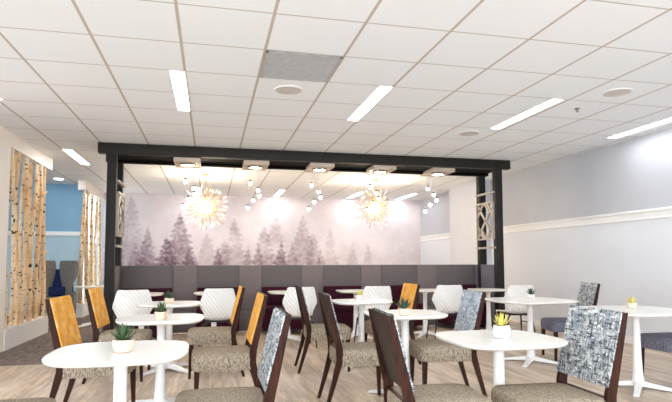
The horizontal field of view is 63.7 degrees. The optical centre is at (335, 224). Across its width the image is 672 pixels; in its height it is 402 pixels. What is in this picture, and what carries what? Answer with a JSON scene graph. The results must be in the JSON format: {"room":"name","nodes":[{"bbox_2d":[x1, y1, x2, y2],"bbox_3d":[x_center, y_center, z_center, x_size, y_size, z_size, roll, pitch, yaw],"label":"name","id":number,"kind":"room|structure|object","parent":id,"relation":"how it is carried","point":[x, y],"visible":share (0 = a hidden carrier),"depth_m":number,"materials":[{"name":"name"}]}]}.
{"room":"eatery","nodes":[
{"label":"eatery","id":0,"kind":"room"},
{"bbox_2d":[0,125,11,351],"bbox_3d":[-4.263,0.125,6.096,0.160,2.990,2.590,1,-4,-13],"label":"wall","id":1,"kind":"structure","parent":0,"point":[5,135],"depth_m":7.24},
{"bbox_2d":[3,316,47,350],"bbox_3d":[-4.778,1.621,8.241,0.182,0.284,2.010,1,-4,-13],"label":"trim","id":2,"kind":"structure","parent":1,"relation":"attached to","point":[14,336],"depth_m":8.06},
{"bbox_2d":[4,148,14,328],"bbox_3d":[-4.532,0.171,7.439,0.099,2.502,0.207,1,-4,-13],"label":"birch trunk","id":3,"kind":"object","parent":2,"relation":"on","point":[12,149],"visible":0.39,"depth_m":7.46,"materials":[{"name":"beige plant"}]},
{"bbox_2d":[8,154,16,324],"bbox_3d":[-4.732,0.207,7.947,0.095,2.503,0.176,1,-4,-13],"label":"birch trunk","id":4,"kind":"object","parent":2,"relation":"on","point":[10,321],"visible":0.47,"depth_m":7.90,"materials":[{"name":"beige plant"}]},
{"bbox_2d":[13,152,20,325],"bbox_3d":[-4.618,0.197,7.806,0.087,2.504,0.234,0,-4,-6],"label":"birch trunk","id":5,"kind":"object","parent":2,"relation":"on","point":[16,182],"visible":1,"depth_m":7.79,"materials":[{"name":"beige plant"}]},
{"bbox_2d":[18,159,24,305],"bbox_3d":[-4.816,0.230,8.293,0.084,2.504,0.155,0,-4,-3],"label":"birch trunk","id":6,"kind":"object","parent":2,"relation":"on","point":[20,226],"visible":0.7,"depth_m":8.25,"materials":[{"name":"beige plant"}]},
{"bbox_2d":[19,158,28,323],"bbox_3d":[-4.698,0.222,8.174,0.098,2.504,0.136,1,-4,-13],"label":"birch trunk","id":7,"kind":"object","parent":2,"relation":"on","point":[26,171],"visible":0.99,"depth_m":8.17,"materials":[{"name":"beige plant"}]},
{"bbox_2d":[25,163,33,319],"bbox_3d":[-4.895,0.254,8.653,0.098,2.502,0.202,0,-4,-3],"label":"birch trunk","id":8,"kind":"object","parent":2,"relation":"on","point":[30,164],"visible":0.26,"depth_m":8.64,"materials":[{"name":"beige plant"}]},
{"bbox_2d":[26,162,39,320],"bbox_3d":[-4.780,0.248,8.557,0.085,2.502,0.209,0,-4,2],"label":"birch trunk","id":9,"kind":"object","parent":2,"relation":"on","point":[34,205],"visible":0.95,"depth_m":8.46,"materials":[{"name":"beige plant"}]},
{"bbox_2d":[32,167,39,317],"bbox_3d":[-4.963,0.274,8.933,0.099,2.503,0.167,1,-4,-13],"label":"birch trunk","id":10,"kind":"object","parent":2,"relation":"on","point":[37,207],"visible":0.32,"depth_m":8.97,"materials":[{"name":"beige wood"}]},
{"bbox_2d":[33,165,42,318],"bbox_3d":[-4.850,0.265,8.807,0.096,2.503,0.206,1,-4,-13],"label":"birch trunk","id":11,"kind":"object","parent":2,"relation":"on","point":[38,252],"visible":0.99,"depth_m":8.78,"materials":[{"name":"beige wood"}]},
{"bbox_2d":[37,244,41,316],"bbox_3d":[-5.030,0.295,9.237,0.080,2.506,0.242,0,-4,-4],"label":"birch trunk","id":12,"kind":"object","parent":2,"relation":"on","point":[39,280],"visible":0.28,"depth_m":9.15,"materials":[{"name":"beige wood"}]},
{"bbox_2d":[41,167,46,316],"bbox_3d":[-4.913,0.285,9.105,0.092,2.502,0.187,1,-4,-13],"label":"birch trunk","id":13,"kind":"object","parent":2,"relation":"on","point":[43,260],"visible":0.86,"depth_m":9.07,"materials":[{"name":"beige wood"}]},
{"bbox_2d":[11,133,52,170],"bbox_3d":[-4.785,-1.115,8.426,0.160,0.200,2.010,1,-4,-13],"label":"trim","id":14,"kind":"structure","parent":1,"relation":"attached to","point":[26,150],"depth_m":8.30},
{"bbox_2d":[7,183,84,315],"bbox_3d":[-8.350,0.530,11.967,5.130,2.990,0.100,1,-4,-13],"label":"wall","id":15,"kind":"structure","parent":0,"point":[63,202],"depth_m":12.42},
{"bbox_2d":[8,231,79,235],"bbox_3d":[-8.346,0.175,11.972,5.130,0.100,0.140,1,-4,-13],"label":"trim","id":16,"kind":"structure","parent":15,"relation":"attached to","point":[47,233],"depth_m":12.37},
{"bbox_2d":[76,301,88,316],"bbox_3d":[-5.824,1.928,12.752,0.182,0.284,2.130,1,-4,-13],"label":"trim","id":17,"kind":"structure","parent":15,"relation":"attached to","point":[82,310],"depth_m":11.74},
{"bbox_2d":[77,191,85,302],"bbox_3d":[-5.690,0.489,12.101,0.111,2.502,0.176,1,-4,-13],"label":"birch trunk","id":18,"kind":"object","parent":17,"relation":"on","point":[78,280],"visible":0.41,"depth_m":11.98,"materials":[{"name":"beige wood"}]},
{"bbox_2d":[80,190,85,303],"bbox_3d":[-5.578,0.475,11.903,0.098,2.504,0.135,1,-4,-13],"label":"birch trunk","id":19,"kind":"object","parent":17,"relation":"on","point":[84,193],"visible":0.98,"depth_m":11.86,"materials":[{"name":"beige wood"}]},
{"bbox_2d":[84,192,89,301],"bbox_3d":[-5.676,0.506,12.346,0.094,2.505,0.166,1,-4,-13],"label":"birch trunk","id":20,"kind":"object","parent":17,"relation":"on","point":[87,193],"visible":0.9,"depth_m":12.33,"materials":[{"name":"beige wood"}]},
{"bbox_2d":[84,194,89,295],"bbox_3d":[-5.778,0.515,12.495,0.081,2.502,0.173,1,-4,-13],"label":"birch trunk","id":21,"kind":"object","parent":17,"relation":"on","point":[89,194],"visible":0.55,"depth_m":12.48,"materials":[{"name":"beige wood"}]},
{"bbox_2d":[89,195,93,288],"bbox_3d":[-5.774,0.533,12.764,0.109,2.505,0.182,1,-4,-13],"label":"birch trunk","id":22,"kind":"object","parent":17,"relation":"on","point":[92,197],"visible":0.87,"depth_m":12.74,"materials":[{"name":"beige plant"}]},
{"bbox_2d":[93,197,97,284],"bbox_3d":[-5.886,0.566,13.236,0.072,2.504,0.169,0,-4,2],"label":"birch trunk","id":23,"kind":"object","parent":17,"relation":"on","point":[95,218],"visible":0.87,"depth_m":13.19,"materials":[{"name":"beige plant"}]},
{"bbox_2d":[97,199,101,284],"bbox_3d":[-5.992,0.599,13.702,0.098,2.505,0.182,0,-4,0],"label":"birch trunk","id":24,"kind":"object","parent":17,"relation":"on","point":[99,202],"visible":0.9,"depth_m":13.68,"materials":[{"name":"beige wood"}]},
{"bbox_2d":[0,315,102,365],"bbox_3d":[-7.046,1.863,9.597,6.640,0.006,7.920,1,-4,-13],"label":"floor","id":25,"kind":"structure","parent":0,"point":[31,352],"depth_m":7.50,"materials":[{"name":"brown carpet"}]},
{"bbox_2d":[38,261,78,315],"bbox_3d":[-5.603,1.329,10.861,0.760,1.226,0.530,2,-4,-27],"label":"lounge chair","id":26,"kind":"object","parent":25,"relation":"on","point":[59,282],"visible":0.49,"depth_m":10.96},
{"bbox_2d":[48,286,65,296],"bbox_3d":[-5.648,1.347,10.949,0.340,0.200,0.110,2,-4,-27],"label":"cushion","id":27,"kind":"object","parent":26,"relation":"on","point":[53,291],"depth_m":10.91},
{"bbox_2d":[74,285,103,326],"bbox_3d":[-4.555,1.525,10.208,0.684,0.740,0.684,1,-4,-13],"label":"pedestal table","id":28,"kind":"object","parent":25,"relation":"on","point":[88,286],"visible":0.36,"depth_m":10.07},
{"bbox_2d":[96,200,103,284],"bbox_3d":[-1.778,0.718,14.945,9.020,2.990,0.150,1,-4,-13],"label":"wall","id":29,"kind":"structure","parent":0,"point":[102,201],"depth_m":13.89,"materials":[{"name":"grey paint"}]},
{"bbox_2d":[78,180,103,199],"bbox_3d":[-5.830,-0.808,12.936,0.160,0.200,2.130,1,-4,-13],"label":"trim","id":30,"kind":"structure","parent":29,"relation":"attached to","point":[82,185],"depth_m":12.49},
{"bbox_2d":[102,193,420,295],"bbox_3d":[-1.751,0.713,14.870,8.700,2.990,0.001,1,-4,-13],"label":"wall","id":31,"kind":"structure","parent":0,"point":[273,230],"depth_m":14.87,"materials":[{"name":"paper"}]},
{"bbox_2d":[0,0,671,200],"bbox_3d":[-2.263,-1.427,6.105,14.300,0.100,17.700,1,-4,-13],"label":"ceiling","id":32,"kind":"structure","parent":0,"point":[76,75],"depth_m":5.46,"materials":[{"name":"tile"}]},
{"bbox_2d":[62,149,90,164],"bbox_3d":[-4.433,-1.156,9.262,0.156,0.006,1.372,1,-4,-13],"label":"recessed light","id":33,"kind":"object","parent":32,"relation":"in","point":[73,154],"visible":1,"depth_m":9.17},
{"bbox_2d":[168,70,190,110],"bbox_3d":[-1.645,-1.400,5.738,0.156,0.006,1.372,1,-4,-13],"label":"recessed light","id":34,"kind":"object","parent":32,"relation":"in","point":[178,79],"visible":1,"depth_m":5.62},
{"bbox_2d":[181,170,195,207],"bbox_3d":[-2.534,-0.720,9.357,0.228,0.869,0.219,2,-5,-34],"label":"cluster","id":35,"kind":"object","parent":32,"relation":"hanging from","point":[185,179],"visible":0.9,"depth_m":9.33,"materials":[{"name":"white glass"}]},
{"bbox_2d":[183,174,226,229],"bbox_3d":[-2.682,-0.464,11.029,0.969,1.157,1.033,1,-4,-13],"label":"chandelier","id":36,"kind":"object","parent":32,"relation":"hanging from","point":[205,207],"visible":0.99,"depth_m":10.98,"materials":[{"name":"gold metal"}]},
{"bbox_2d":[246,170,260,209],"bbox_3d":[-1.453,-0.705,9.607,0.228,0.869,0.219,2,-5,-34],"label":"cluster","id":37,"kind":"object","parent":32,"relation":"hanging from","point":[250,183],"visible":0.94,"depth_m":9.58,"materials":[{"name":"white glass"}]},
{"bbox_2d":[274,85,302,94],"bbox_3d":[-0.495,-1.406,5.655,0.310,0.010,0.310,1,-4,-13],"label":"ceiling speaker","id":38,"kind":"object","parent":32,"relation":"attached to","point":[284,89],"visible":1,"depth_m":5.64},
{"bbox_2d":[276,87,300,94],"bbox_3d":[-0.495,-1.406,5.655,0.270,0.008,0.270,1,-4,-13],"label":"grille","id":39,"kind":"object","parent":38,"relation":"attached to","point":[280,90],"depth_m":5.65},
{"bbox_2d":[260,50,341,81],"bbox_3d":[-0.341,-1.450,4.988,0.662,0.012,0.662,1,-4,-13],"label":"ceiling vent","id":40,"kind":"object","parent":32,"relation":"in","point":[276,64],"visible":1,"depth_m":4.95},
{"bbox_2d":[307,172,321,210],"bbox_3d":[-0.381,-0.691,9.854,0.228,0.869,0.219,2,-5,-34],"label":"cluster","id":41,"kind":"object","parent":32,"relation":"hanging from","point":[311,184],"visible":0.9,"depth_m":9.83,"materials":[{"name":"white glass"}]},
{"bbox_2d":[347,86,392,120],"bbox_3d":[0.362,-1.373,6.202,0.156,0.006,1.372,1,-4,-13],"label":"recessed light","id":42,"kind":"object","parent":32,"relation":"in","point":[379,92],"visible":1,"depth_m":6.09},
{"bbox_2d":[366,175,379,211],"bbox_3d":[0.700,-0.676,10.104,0.228,0.869,0.219,2,-5,-34],"label":"cluster","id":43,"kind":"object","parent":32,"relation":"hanging from","point":[369,187],"visible":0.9,"depth_m":10.08,"materials":[{"name":"white glass"}]},
{"bbox_2d":[355,179,393,228],"bbox_3d":[0.846,-0.439,11.841,0.873,1.109,0.912,1,-4,-13],"label":"chandelier","id":44,"kind":"object","parent":32,"relation":"hanging from","point":[375,208],"visible":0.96,"depth_m":11.81,"materials":[{"name":"gold metal"}]},
{"bbox_2d":[424,176,437,212],"bbox_3d":[1.821,-0.661,10.363,0.228,0.869,0.219,2,-5,-34],"label":"cluster","id":45,"kind":"object","parent":32,"relation":"hanging from","point":[427,187],"visible":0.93,"depth_m":10.34,"materials":[{"name":"white glass"}]},
{"bbox_2d":[458,131,479,135],"bbox_3d":[1.860,-1.281,7.576,0.310,0.010,0.310,1,-4,-13],"label":"ceiling speaker","id":46,"kind":"object","parent":32,"relation":"attached to","point":[463,133],"visible":1,"depth_m":7.56},
{"bbox_2d":[489,98,563,128],"bbox_3d":[2.301,-1.346,6.650,0.156,0.006,1.372,1,-4,-13],"label":"recessed light","id":47,"kind":"object","parent":32,"relation":"in","point":[548,103],"visible":1,"depth_m":6.56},
{"bbox_2d":[601,88,633,96],"bbox_3d":[2.990,-1.406,5.757,0.310,0.010,0.310,1,-4,-13],"label":"ceiling speaker","id":48,"kind":"object","parent":32,"relation":"attached to","point":[617,92],"visible":1,"depth_m":5.73},
{"bbox_2d":[607,117,671,138],"bbox_3d":[4.161,-1.312,7.213,0.156,0.006,1.372,1,-4,-13],"label":"recessed light","id":49,"kind":"object","parent":32,"relation":"in","point":[667,120],"visible":1,"depth_m":7.31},
{"bbox_2d":[0,320,671,401],"bbox_3d":[-2.257,1.656,5.897,14.300,0.100,17.700,1,-4,-13],"label":"floor","id":50,"kind":"structure","parent":0,"point":[16,381],"depth_m":5.59,"materials":[{"name":"brown wood"}]},
{"bbox_2d":[0,397,55,401],"bbox_3d":[-1.730,0.918,2.643,0.599,0.932,0.486,1,-4,-13],"label":"dining chair","id":51,"kind":"object","parent":50,"relation":"on","point":[41,399],"visible":1,"depth_m":2.83,"materials":[{"name":"fabric"}]},
{"bbox_2d":[45,295,136,401],"bbox_3d":[-1.892,1.025,4.227,0.599,0.932,0.486,0,-4,-9],"label":"dining chair","id":52,"kind":"object","parent":50,"relation":"on","point":[64,329],"visible":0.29,"depth_m":4.04,"materials":[{"name":"brown wood"}]},
{"bbox_2d":[41,340,188,401],"bbox_3d":[-1.124,1.024,2.807,0.684,0.740,0.684,1,-4,-13],"label":"pedestal table","id":53,"kind":"object","parent":50,"relation":"on","point":[144,352],"visible":0.99,"depth_m":2.73,"materials":[{"name":"plastic"}]},
{"bbox_2d":[108,323,137,352],"bbox_3d":[-1.090,0.574,2.777,0.150,0.153,0.126,0,-4,1],"label":"potted succulent","id":54,"kind":"object","parent":53,"relation":"on","point":[122,343],"visible":1,"depth_m":2.75,"materials":[{"name":"ceramic"}]},
{"bbox_2d":[112,338,134,352],"bbox_3d":[-1.090,0.618,2.771,0.108,0.064,0.108,3,-5,-36],"label":"pot","id":55,"kind":"object","parent":54,"relation":"on","point":[120,345],"depth_m":2.73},
{"bbox_2d":[82,287,151,383],"bbox_3d":[-2.248,1.121,5.630,0.599,0.932,0.486,0,-4,-9],"label":"dining chair","id":56,"kind":"object","parent":50,"relation":"on","point":[98,313],"visible":0.58,"depth_m":5.46,"materials":[{"name":"brown wood"}]},
{"bbox_2d":[112,290,152,328],"bbox_3d":[-2.623,1.255,6.988,0.490,0.852,0.547,1,-4,-19],"label":"shell chair","id":57,"kind":"object","parent":50,"relation":"on","point":[125,302],"visible":0.56,"depth_m":6.79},
{"bbox_2d":[138,292,163,328],"bbox_3d":[-2.837,1.371,7.891,0.600,0.740,0.600,1,-4,-13],"label":"pedestal table","id":58,"kind":"object","parent":50,"relation":"on","point":[151,293],"visible":0.22,"depth_m":7.86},
{"bbox_2d":[115,313,203,401],"bbox_3d":[-1.447,1.137,4.464,0.684,0.740,0.684,1,-4,-13],"label":"pedestal table","id":59,"kind":"object","parent":50,"relation":"on","point":[175,318],"visible":0.92,"depth_m":4.42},
{"bbox_2d":[154,301,169,319],"bbox_3d":[-1.401,0.679,4.344,0.126,0.156,0.133,-1,-4,15],"label":"potted succulent","id":60,"kind":"object","parent":59,"relation":"on","point":[160,314],"visible":1,"depth_m":4.31,"materials":[{"name":"ceramic"}]},
{"bbox_2d":[154,311,167,319],"bbox_3d":[-1.402,0.726,4.337,0.090,0.062,0.090,0,-4,3],"label":"pot","id":61,"kind":"object","parent":60,"relation":"attached to","point":[159,315],"depth_m":4.30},
{"bbox_2d":[136,301,200,375],"bbox_3d":[-1.865,1.244,6.046,0.684,0.740,0.684,1,-4,-13],"label":"pedestal table","id":62,"kind":"object","parent":50,"relation":"on","point":[151,304],"visible":0.74,"depth_m":5.98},
{"bbox_2d":[164,289,174,303],"bbox_3d":[-1.849,0.792,5.998,0.123,0.154,0.148,-3,-5,36],"label":"potted succulent","id":63,"kind":"object","parent":62,"relation":"on","point":[169,300],"visible":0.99,"depth_m":5.97,"materials":[{"name":"ceramic"}]},
{"bbox_2d":[187,286,244,378],"bbox_3d":[-1.296,1.133,5.847,0.599,0.932,0.486,1,-4,-13],"label":"dining chair","id":64,"kind":"object","parent":50,"relation":"on","point":[221,334],"visible":0.94,"depth_m":5.65,"materials":[{"name":"fabric"}]},
{"bbox_2d":[198,288,235,346],"bbox_3d":[-1.604,1.276,7.325,0.490,0.852,0.547,1,-4,-17],"label":"shell chair","id":65,"kind":"object","parent":50,"relation":"on","point":[217,305],"visible":0.95,"depth_m":7.14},
{"bbox_2d":[191,292,267,388],"bbox_3d":[-0.886,1.040,4.478,0.599,0.932,0.486,1,-4,-14],"label":"dining chair","id":66,"kind":"object","parent":50,"relation":"on","point":[232,357],"visible":0.98,"depth_m":4.30,"materials":[{"name":"fabric"}]},
{"bbox_2d":[175,307,291,401],"bbox_3d":[-0.564,0.934,2.913,0.599,0.932,0.486,1,-4,-13],"label":"dining chair","id":67,"kind":"object","parent":50,"relation":"on","point":[269,369],"visible":1,"depth_m":2.85,"materials":[{"name":"fabric"}]},
{"bbox_2d":[268,290,300,340],"bbox_3d":[-0.752,1.399,8.372,0.600,0.740,0.600,1,-4,-13],"label":"pedestal table","id":68,"kind":"object","parent":50,"relation":"on","point":[283,292],"visible":0.38,"depth_m":8.29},
{"bbox_2d":[282,287,316,347],"bbox_3d":[-0.537,1.297,7.674,0.490,0.852,0.547,1,-4,-15],"label":"shell chair","id":69,"kind":"object","parent":50,"relation":"on","point":[290,301],"visible":0.63,"depth_m":7.49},
{"bbox_2d":[113,264,494,334],"bbox_3d":[-0.364,1.251,9.200,6.395,1.134,0.825,1,-4,-13],"label":"banquette","id":70,"kind":"object","parent":50,"relation":"on","point":[182,281],"visible":0.41,"depth_m":9.34,"materials":[{"name":"grey fabric"}]},
{"bbox_2d":[122,288,171,300],"bbox_3d":[-3.078,1.187,8.823,0.775,0.305,0.097,1,-4,-13],"label":"cushion","id":71,"kind":"object","parent":70,"relation":"on","point":[154,298],"depth_m":8.82,"materials":[{"name":"purple fabric"}]},
{"bbox_2d":[196,306,203,314],"bbox_3d":[-1.938,1.396,8.878,0.677,0.100,0.477,1,-4,-13],"label":"seat cushion","id":72,"kind":"object","parent":70,"relation":"on","point":[198,311],"depth_m":8.59,"materials":[{"name":"purple fabric"}]},
{"bbox_2d":[197,287,237,305],"bbox_3d":[-1.981,1.201,9.076,0.677,0.305,0.097,1,-4,-13],"label":"cushion","id":73,"kind":"object","parent":70,"relation":"on","point":[199,289],"depth_m":9.04,"materials":[{"name":"purple fabric"}]},
{"bbox_2d":[265,305,284,312],"bbox_3d":[-0.888,1.410,9.120,0.677,0.100,0.477,1,-4,-13],"label":"seat cushion","id":74,"kind":"object","parent":70,"relation":"on","point":[269,308],"depth_m":8.86,"materials":[{"name":"purple fabric"}]},
{"bbox_2d":[262,286,294,304],"bbox_3d":[-0.932,1.216,9.319,0.677,0.305,0.097,1,-4,-13],"label":"cushion","id":75,"kind":"object","parent":70,"relation":"on","point":[273,299],"depth_m":9.24,"materials":[{"name":"purple fabric"}]},
{"bbox_2d":[324,286,361,303],"bbox_3d":[0.118,1.230,9.561,0.677,0.305,0.097,1,-4,-13],"label":"cushion","id":76,"kind":"object","parent":70,"relation":"on","point":[331,290],"depth_m":9.50,"materials":[{"name":"purple fabric"}]},
{"bbox_2d":[333,304,353,311],"bbox_3d":[0.161,1.424,9.363,0.677,0.100,0.477,1,-4,-13],"label":"seat cushion","id":77,"kind":"object","parent":70,"relation":"on","point":[337,308],"depth_m":9.13,"materials":[{"name":"purple fabric"}]},
{"bbox_2d":[383,285,418,301],"bbox_3d":[1.167,1.244,9.804,0.677,0.305,0.097,1,-4,-13],"label":"cushion","id":78,"kind":"object","parent":70,"relation":"on","point":[396,290],"depth_m":9.74,"materials":[{"name":"purple fabric"}]},
{"bbox_2d":[389,302,422,309],"bbox_3d":[1.210,1.439,9.605,0.677,0.100,0.477,1,-4,-13],"label":"seat cushion","id":79,"kind":"object","parent":70,"relation":"on","point":[394,306],"depth_m":9.41,"materials":[{"name":"purple fabric"}]},
{"bbox_2d":[451,284,476,289],"bbox_3d":[2.253,1.259,10.054,0.752,0.305,0.097,1,-4,-13],"label":"cushion","id":80,"kind":"object","parent":70,"relation":"on","point":[464,286],"depth_m":10.06,"materials":[{"name":"purple fabric"}]},
{"bbox_2d":[98,142,509,329],"bbox_3d":[-0.307,0.322,9.086,6.820,2.985,0.725,1,-4,-13],"label":"pergola","id":81,"kind":"object","parent":50,"relation":"on","point":[117,154],"visible":0.81,"depth_m":8.88,"materials":[{"name":"metal"}]},
{"bbox_2d":[174,157,200,167],"bbox_3d":[-2.401,-0.996,8.765,0.406,0.080,0.600,1,-4,-13],"label":"ceiling light","id":82,"kind":"object","parent":81,"relation":"attached to","point":[181,162],"visible":1,"depth_m":8.62,"materials":[{"name":"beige metal"}]},
{"bbox_2d":[242,160,268,170],"bbox_3d":[-1.344,-0.982,9.009,0.406,0.080,0.600,1,-4,-13],"label":"ceiling light","id":83,"kind":"object","parent":81,"relation":"attached to","point":[247,164],"visible":1,"depth_m":8.88,"materials":[{"name":"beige metal"}]},
{"bbox_2d":[305,163,334,172],"bbox_3d":[-0.287,-0.968,9.253,0.406,0.080,0.600,1,-4,-13],"label":"ceiling light","id":84,"kind":"object","parent":81,"relation":"attached to","point":[312,167],"visible":0.96,"depth_m":9.11,"materials":[{"name":"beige metal"}]},
{"bbox_2d":[364,165,395,174],"bbox_3d":[0.770,-0.953,9.498,0.406,0.080,0.600,1,-4,-13],"label":"ceiling light","id":85,"kind":"object","parent":81,"relation":"attached to","point":[375,169],"visible":0.96,"depth_m":9.37,"materials":[{"name":"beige metal"}]},
{"bbox_2d":[421,167,454,176],"bbox_3d":[1.827,-0.939,9.742,0.406,0.080,0.600,1,-4,-13],"label":"ceiling light","id":86,"kind":"object","parent":81,"relation":"attached to","point":[433,172],"visible":0.93,"depth_m":9.62,"materials":[{"name":"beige metal"}]},
{"bbox_2d":[294,285,350,373],"bbox_3d":[-0.153,1.149,6.114,0.599,0.932,0.486,0,-4,-9],"label":"dining chair","id":87,"kind":"object","parent":50,"relation":"on","point":[311,332],"visible":0.75,"depth_m":5.88,"materials":[{"name":"brown wood"}]},
{"bbox_2d":[336,289,372,338],"bbox_3d":[0.315,1.415,8.639,0.600,0.740,0.600,1,-4,-13],"label":"pedestal table","id":88,"kind":"object","parent":50,"relation":"on","point":[354,291],"visible":0.59,"depth_m":8.60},
{"bbox_2d":[317,292,393,401],"bbox_3d":[0.166,1.050,4.651,0.599,0.932,0.486,1,-4,-10],"label":"dining chair","id":89,"kind":"object","parent":50,"relation":"on","point":[346,354],"visible":0.72,"depth_m":4.43,"materials":[{"name":"fabric"}]},
{"bbox_2d":[332,298,392,369],"bbox_3d":[0.299,1.261,6.362,0.684,0.740,0.684,1,-4,-13],"label":"pedestal table","id":90,"kind":"object","parent":50,"relation":"on","point":[361,304],"visible":0.69,"depth_m":6.33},
{"bbox_2d":[354,286,391,341],"bbox_3d":[0.553,1.312,7.926,0.490,0.852,0.547,1,-4,-13],"label":"shell chair","id":91,"kind":"object","parent":50,"relation":"on","point":[374,292],"visible":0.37,"depth_m":7.73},
{"bbox_2d":[364,283,420,366],"bbox_3d":[0.656,1.174,6.502,0.599,0.932,0.486,1,-4,-13],"label":"dining chair","id":92,"kind":"object","parent":50,"relation":"on","point":[410,291],"visible":0.39,"depth_m":6.40,"materials":[{"name":"brown wood"}]},
{"bbox_2d":[364,309,447,392],"bbox_3d":[0.617,1.156,4.817,0.684,0.740,0.684,1,-4,-13],"label":"pedestal table","id":93,"kind":"object","parent":50,"relation":"on","point":[415,314],"visible":0.55,"depth_m":4.79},
{"bbox_2d":[394,297,410,315],"bbox_3d":[0.580,0.692,4.639,0.139,0.162,0.174,2,-4,-30],"label":"potted succulent","id":94,"kind":"object","parent":93,"relation":"on","point":[403,310],"visible":1,"depth_m":4.60,"materials":[{"name":"ceramic"}]},
{"bbox_2d":[398,308,409,315],"bbox_3d":[0.583,0.743,4.632,0.096,0.058,0.096,2,-4,-30],"label":"pot","id":95,"kind":"object","parent":94,"relation":"attached to","point":[402,311],"depth_m":4.60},
{"bbox_2d":[414,289,434,336],"bbox_3d":[1.459,1.427,8.842,0.600,0.740,0.600,1,-4,-13],"label":"pedestal table","id":96,"kind":"object","parent":50,"relation":"on","point":[424,291],"visible":0.53,"depth_m":8.80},
{"bbox_2d":[368,307,492,401],"bbox_3d":[0.514,0.935,2.970,0.599,0.932,0.486,0,-4,-9],"label":"dining chair","id":97,"kind":"object","parent":50,"relation":"on","point":[392,360],"visible":1,"depth_m":2.91,"materials":[{"name":"brown wood"}]},
{"bbox_2d":[426,285,462,338],"bbox_3d":[1.669,1.331,8.235,0.490,0.852,0.547,0,-4,-7],"label":"shell chair","id":98,"kind":"object","parent":50,"relation":"on","point":[446,299],"visible":0.88,"depth_m":8.05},
{"bbox_2d":[409,290,486,396],"bbox_3d":[0.985,1.062,4.863,0.599,0.932,0.486,0,-4,-7],"label":"dining chair","id":99,"kind":"object","parent":50,"relation":"on","point":[469,316],"visible":0.7,"depth_m":4.69,"materials":[{"name":"fabric"}]},
{"bbox_2d":[449,180,490,264],"bbox_3d":[3.091,0.544,12.511,0.329,2.990,1.400,1,-4,-13],"label":"wall pier","id":100,"kind":"object","parent":50,"relation":"on","point":[462,199],"visible":0.43,"depth_m":12.40,"materials":[{"name":"paint"}]},
{"bbox_2d":[468,288,506,329],"bbox_3d":[2.528,1.433,8.966,0.600,0.740,0.600,1,-4,-13],"label":"pedestal table","id":101,"kind":"object","parent":50,"relation":"on","point":[488,291],"visible":0.7,"depth_m":8.93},
{"bbox_2d":[435,330,567,386],"bbox_3d":[0.987,1.051,3.264,0.684,0.740,0.684,1,-4,-13],"label":"pedestal table","id":102,"kind":"object","parent":50,"relation":"on","point":[484,340],"visible":0.86,"depth_m":3.19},
{"bbox_2d":[492,312,510,338],"bbox_3d":[0.995,0.601,3.256,0.106,0.156,0.106,0,-4,1],"label":"potted succulent","id":103,"kind":"object","parent":102,"relation":"on","point":[500,330],"visible":1,"depth_m":3.22,"materials":[{"name":"ceramic"}]},
{"bbox_2d":[492,324,510,338],"bbox_3d":[0.995,0.641,3.253,0.106,0.075,0.106,-3,-5,36],"label":"pot","id":104,"kind":"object","parent":103,"relation":"attached to","point":[500,331],"depth_m":3.21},
{"bbox_2d":[496,285,535,332],"bbox_3d":[2.712,1.324,8.169,0.490,0.852,0.547,1,-4,-9],"label":"shell chair","id":105,"kind":"object","parent":50,"relation":"on","point":[513,290],"visible":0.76,"depth_m":7.99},
{"bbox_2d":[485,297,578,366],"bbox_3d":[2.327,1.265,6.472,0.940,0.740,0.940,1,-4,-13],"label":"pedestal table","id":106,"kind":"object","parent":50,"relation":"on","point":[531,356],"visible":0.92,"depth_m":6.40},
{"bbox_2d":[526,288,535,298],"bbox_3d":[2.420,0.839,6.704,0.121,0.140,0.137,-2,-4,21],"label":"potted succulent","id":107,"kind":"object","parent":106,"relation":"on","point":[530,292],"visible":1,"depth_m":6.67,"materials":[{"name":"ceramic"}]},
{"bbox_2d":[491,305,627,401],"bbox_3d":[1.221,0.936,3.006,0.599,0.932,0.486,1,-4,-11],"label":"dining chair","id":108,"kind":"object","parent":50,"relation":"on","point":[593,352],"visible":1,"depth_m":2.98,"materials":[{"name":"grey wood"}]},
{"bbox_2d":[541,282,599,360],"bbox_3d":[2.916,1.187,6.756,0.599,0.932,0.486,0,-4,1],"label":"dining chair","id":109,"kind":"object","parent":50,"relation":"on","point":[588,294],"visible":0.5,"depth_m":6.66,"materials":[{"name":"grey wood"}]},
{"bbox_2d":[582,305,671,396],"bbox_3d":[2.854,1.173,5.129,0.940,0.740,0.940,1,-4,-13],"label":"pedestal table","id":110,"kind":"object","parent":50,"relation":"on","point":[637,381],"visible":0.75,"depth_m":5.09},
{"bbox_2d":[627,297,636,308],"bbox_3d":[2.876,0.750,5.271,0.095,0.122,0.099,0,-4,-7],"label":"potted succulent","id":111,"kind":"object","parent":110,"relation":"on","point":[631,304],"visible":1,"depth_m":5.24,"materials":[{"name":"ceramic"}]},
{"bbox_2d":[627,302,636,308],"bbox_3d":[2.879,0.783,5.264,0.090,0.055,0.090,-3,-5,38],"label":"pot","id":112,"kind":"object","parent":111,"relation":"attached to","point":[632,305],"depth_m":5.23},
{"bbox_2d":[640,332,671,374],"bbox_3d":[3.352,1.086,5.282,0.599,0.932,0.486,1,-4,-13],"label":"dining chair","id":113,"kind":"object","parent":50,"relation":"on","point":[661,341],"visible":0.78,"depth_m":5.22,"materials":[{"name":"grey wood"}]},
{"bbox_2d":[420,127,671,336],"bbox_3d":[4.498,0.196,7.485,0.162,3.000,17.550,1,-4,-13],"label":"wall","id":114,"kind":"structure","parent":0,"point":[631,258],"depth_m":8.75,"materials":[{"name":"white paint"}]},
{"bbox_2d":[419,206,671,241],"bbox_3d":[4.411,-0.158,7.464,0.050,0.145,17.300,1,-4,-13],"label":"trim","id":115,"kind":"structure","parent":114,"relation":"attached to","point":[663,212],"depth_m":8.80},
{"bbox_2d":[505,315,632,343],"bbox_3d":[4.429,1.640,7.346,0.020,0.100,17.300,1,-4,-13],"label":"baseboard","id":116,"kind":"structure","parent":114,"relation":"attached to","point":[628,339],"depth_m":10.19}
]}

